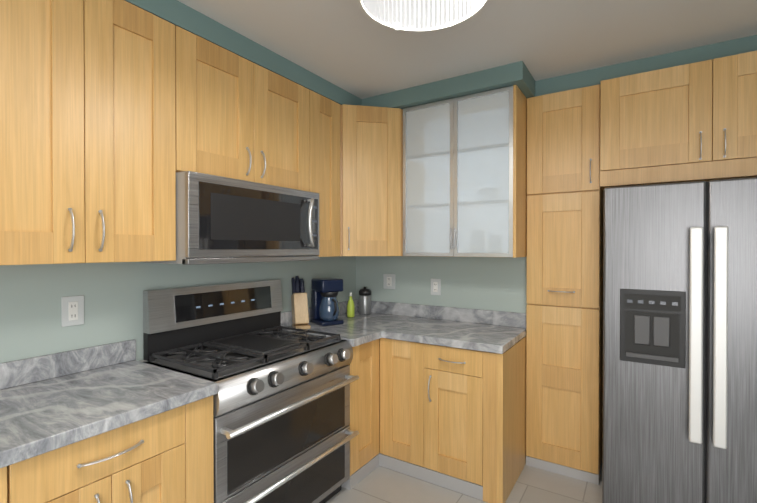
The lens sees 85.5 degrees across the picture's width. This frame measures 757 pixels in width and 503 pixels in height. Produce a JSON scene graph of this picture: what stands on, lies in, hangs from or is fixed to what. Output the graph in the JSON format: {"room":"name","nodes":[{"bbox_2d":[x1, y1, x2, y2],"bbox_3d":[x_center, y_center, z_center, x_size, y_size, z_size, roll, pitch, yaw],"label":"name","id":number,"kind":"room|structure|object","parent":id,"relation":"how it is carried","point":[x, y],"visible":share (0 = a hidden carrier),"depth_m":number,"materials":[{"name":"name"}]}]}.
{"room":"kitchen","nodes":[
{"label":"kitchen","id":0,"kind":"room"},
{"bbox_2d":[0,256,355,362],"bbox_3d":[-1.408,0.155,1.795,0.100,2.586,5.660,0,1,33],"label":"wall","id":1,"kind":"structure","parent":0,"point":[30,308],"depth_m":1.90,"materials":[{"name":"paint"}]},
{"bbox_2d":[61,295,83,326],"bbox_3d":[-1.341,0.261,1.798,0.008,0.130,0.085,0,1,33],"label":"outlet","id":2,"kind":"object","parent":1,"relation":"attached to","point":[72,310],"visible":1,"depth_m":1.79,"materials":[{"name":"white plastic"}]},
{"bbox_2d":[0,0,175,264],"bbox_3d":[-1.233,-0.489,1.627,0.364,1.067,0.723,0,1,33],"label":"upper cabinet","id":3,"kind":"object","parent":1,"relation":"attached to","point":[87,139],"visible":1,"depth_m":1.55,"materials":[{"name":"brown wood"}]},
{"bbox_2d":[175,26,308,190],"bbox_3d":[-0.799,-0.698,2.306,0.364,0.660,0.888,0,1,33],"label":"upper cabinet","id":4,"kind":"object","parent":1,"relation":"attached to","point":[238,117],"visible":0.85,"depth_m":2.14,"materials":[{"name":"brown wood"}]},
{"bbox_2d":[144,171,318,264],"bbox_3d":[-0.749,-0.153,2.278,0.478,0.418,0.882,0,1,33],"label":"microwave","id":5,"kind":"object","parent":4,"relation":"attached to","point":[221,220],"visible":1,"depth_m":2.05,"materials":[{"name":"grey metal"}]},
{"bbox_2d":[309,90,339,256],"bbox_3d":[-0.473,-0.498,2.817,0.364,1.067,0.318,0,1,33],"label":"upper cabinet","id":6,"kind":"object","parent":1,"relation":"attached to","point":[324,147],"visible":0.29,"depth_m":2.75,"materials":[{"name":"brown wood"}]},
{"bbox_2d":[340,104,402,255],"bbox_3d":[-0.097,-0.501,3.146,0.645,1.067,0.636,0,1,33],"label":"upper cabinet","id":7,"kind":"object","parent":1,"relation":"attached to","point":[371,180],"visible":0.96,"depth_m":2.92,"materials":[{"name":"brown wood"}]},
{"bbox_2d":[125,0,360,105],"bbox_3d":[-0.974,-1.085,2.066,0.330,0.111,3.400,0,1,33],"label":"soffit","id":8,"kind":"structure","parent":0,"point":[197,23],"depth_m":2.15,"materials":[{"name":"teal paint"}]},
{"bbox_2d":[356,256,526,312],"bbox_3d":[0.593,0.142,3.483,1.455,2.586,0.660,0,1,33],"label":"wall","id":9,"kind":"structure","parent":0,"point":[492,283],"depth_m":3.12,"materials":[{"name":"paint"}]},
{"bbox_2d":[383,274,394,288],"bbox_3d":[0.089,0.251,3.407,0.115,0.125,0.008,0,1,33],"label":"electrical outlet","id":10,"kind":"object","parent":9,"relation":"attached to","point":[388,281],"visible":1,"depth_m":3.40,"materials":[{"name":"white plastic"}]},
{"bbox_2d":[431,279,440,294],"bbox_3d":[0.444,0.276,3.181,0.085,0.125,0.008,0,1,33],"label":"electrical outlet","id":11,"kind":"object","parent":9,"relation":"attached to","point":[435,286],"visible":1,"depth_m":3.18,"materials":[{"name":"white plastic"}]},
{"bbox_2d":[403,85,526,257],"bbox_3d":[0.594,-0.499,2.876,0.803,1.067,0.349,0,1,33],"label":"upper cabinet","id":12,"kind":"object","parent":9,"relation":"attached to","point":[464,176],"visible":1,"depth_m":2.72,"materials":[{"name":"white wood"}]},
{"bbox_2d":[361,61,534,108],"bbox_3d":[0.484,-1.091,2.923,1.145,0.111,0.385,0,1,33],"label":"soffit","id":13,"kind":"structure","parent":0,"point":[517,73],"depth_m":2.68,"materials":[{"name":"teal paint"}]},
{"bbox_2d":[326,464,601,502],"bbox_3d":[0.151,1.505,0.809,3.800,0.100,5.660,0,1,33],"label":"floor","id":14,"kind":"structure","parent":0,"point":[379,484],"depth_m":2.46,"materials":[{"name":"tile"}]},
{"bbox_2d":[0,466,6,502],"bbox_3d":[-1.479,1.020,0.974,0.666,0.868,0.761,0,1,33],"label":"base cabinet","id":15,"kind":"object","parent":14,"relation":"on","point":[3,484],"visible":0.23,"depth_m":1.12,"materials":[{"name":"brown wood"}]},
{"bbox_2d":[0,339,217,467],"bbox_3d":[-1.308,0.509,1.246,0.657,0.145,1.411,0,1,33],"label":"countertop","id":16,"kind":"structure","parent":15,"relation":"on","point":[50,402],"depth_m":1.54,"materials":[{"name":"grey stone"}]},
{"bbox_2d":[7,395,213,502],"bbox_3d":[-1.098,1.016,1.569,0.666,0.868,0.646,0,1,33],"label":"base cabinet","id":17,"kind":"object","parent":14,"relation":"on","point":[166,457],"visible":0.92,"depth_m":1.41,"materials":[{"name":"brown wood"}]},
{"bbox_2d":[140,279,358,502],"bbox_3d":[-0.650,0.820,2.221,0.700,1.250,0.924,0,1,33],"label":"gas range","id":18,"kind":"object","parent":14,"relation":"on","point":[283,432],"visible":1,"depth_m":2.10,"materials":[{"name":"grey metal"}]},
{"bbox_2d":[341,336,525,502],"bbox_3d":[0.163,1.006,2.814,1.452,0.868,0.935,0,1,33],"label":"base cabinet","id":19,"kind":"object","parent":14,"relation":"on","point":[452,418],"visible":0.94,"depth_m":2.53,"materials":[{"name":"brown wood"}]},
{"bbox_2d":[281,299,525,353],"bbox_3d":[0.164,0.498,2.810,1.454,0.145,0.936,0,1,33],"label":"countertop","id":20,"kind":"structure","parent":19,"relation":"on","point":[499,332],"depth_m":2.84,"materials":[{"name":"grey stone"}]},
{"bbox_2d":[291,276,310,328],"bbox_3d":[-0.549,0.350,2.859,0.100,0.347,0.219,0,0,-22],"label":"knife block","id":21,"kind":"object","parent":20,"relation":"on","point":[300,313],"visible":0.98,"depth_m":2.82,"materials":[{"name":"brown wood"}]},
{"bbox_2d":[311,278,343,325],"bbox_3d":[-0.360,0.360,2.960,0.170,0.325,0.248,0,0,-32],"label":"coffee maker","id":22,"kind":"object","parent":20,"relation":"on","point":[325,308],"visible":1,"depth_m":2.90,"materials":[{"name":"blue plastic"}]},
{"bbox_2d":[347,292,354,316],"bbox_3d":[-0.221,0.423,3.257,0.060,0.195,0.060,0,1,33],"label":"soap bottle","id":23,"kind":"object","parent":20,"relation":"on","point":[350,308],"visible":1,"depth_m":3.24,"materials":[{"name":"green plastic"}]},
{"bbox_2d":[359,287,370,314],"bbox_3d":[-0.113,0.405,3.408,0.104,0.229,0.104,0,1,33],"label":"water bottle","id":24,"kind":"object","parent":20,"relation":"on","point":[364,301],"visible":1,"depth_m":3.37,"materials":[{"name":"grey metal"}]},
{"bbox_2d":[526,84,603,484],"bbox_3d":[1.335,0.204,2.884,0.434,2.472,0.664,0,1,33],"label":"pantry cabinet","id":25,"kind":"object","parent":14,"relation":"on","point":[564,350],"visible":0.98,"depth_m":2.63,"materials":[{"name":"brown wood"}]},
{"bbox_2d":[602,177,756,502],"bbox_3d":[1.844,0.545,2.359,0.912,1.798,0.994,0,1,33],"label":"refrigerator","id":26,"kind":"object","parent":14,"relation":"on","point":[679,342],"visible":1,"depth_m":2.05,"materials":[{"name":"grey metal"}]},
{"bbox_2d":[178,0,756,98],"bbox_3d":[0.151,-1.181,0.789,3.800,0.100,5.660,0,1,33],"label":"ceiling","id":27,"kind":"structure","parent":0,"point":[352,47],"depth_m":2.16,"materials":[{"name":"white paint"}]},
{"bbox_2d":[359,0,487,31],"bbox_3d":[0.156,-0.997,1.393,0.449,0.275,0.449,0,1,33],"label":"ceiling light fixture","id":28,"kind":"object","parent":27,"relation":"attached to","point":[418,15],"visible":1,"depth_m":1.59,"materials":[{"name":"white glass"}]},
{"bbox_2d":[535,35,756,96],"bbox_3d":[2.096,-1.087,2.437,2.095,0.111,0.590,0,1,33],"label":"soffit","id":29,"kind":"structure","parent":0,"point":[587,78],"depth_m":2.42,"materials":[{"name":"teal paint"}]},
{"bbox_3d":[2.302,0.148,2.724,2.245,2.586,0.100,0,1,33],"label":"wall","id":30,"kind":"structure","parent":0,"visible":0},
{"bbox_2d":[600,51,756,191],"bbox_3d":[1.954,-0.711,2.449,1.063,0.637,0.718,0,1,33],"label":"upper cabinet","id":31,"kind":"object","parent":30,"relation":"attached to","point":[695,121],"visible":1,"depth_m":2.26,"materials":[{"name":"brown wood"}]}
]}

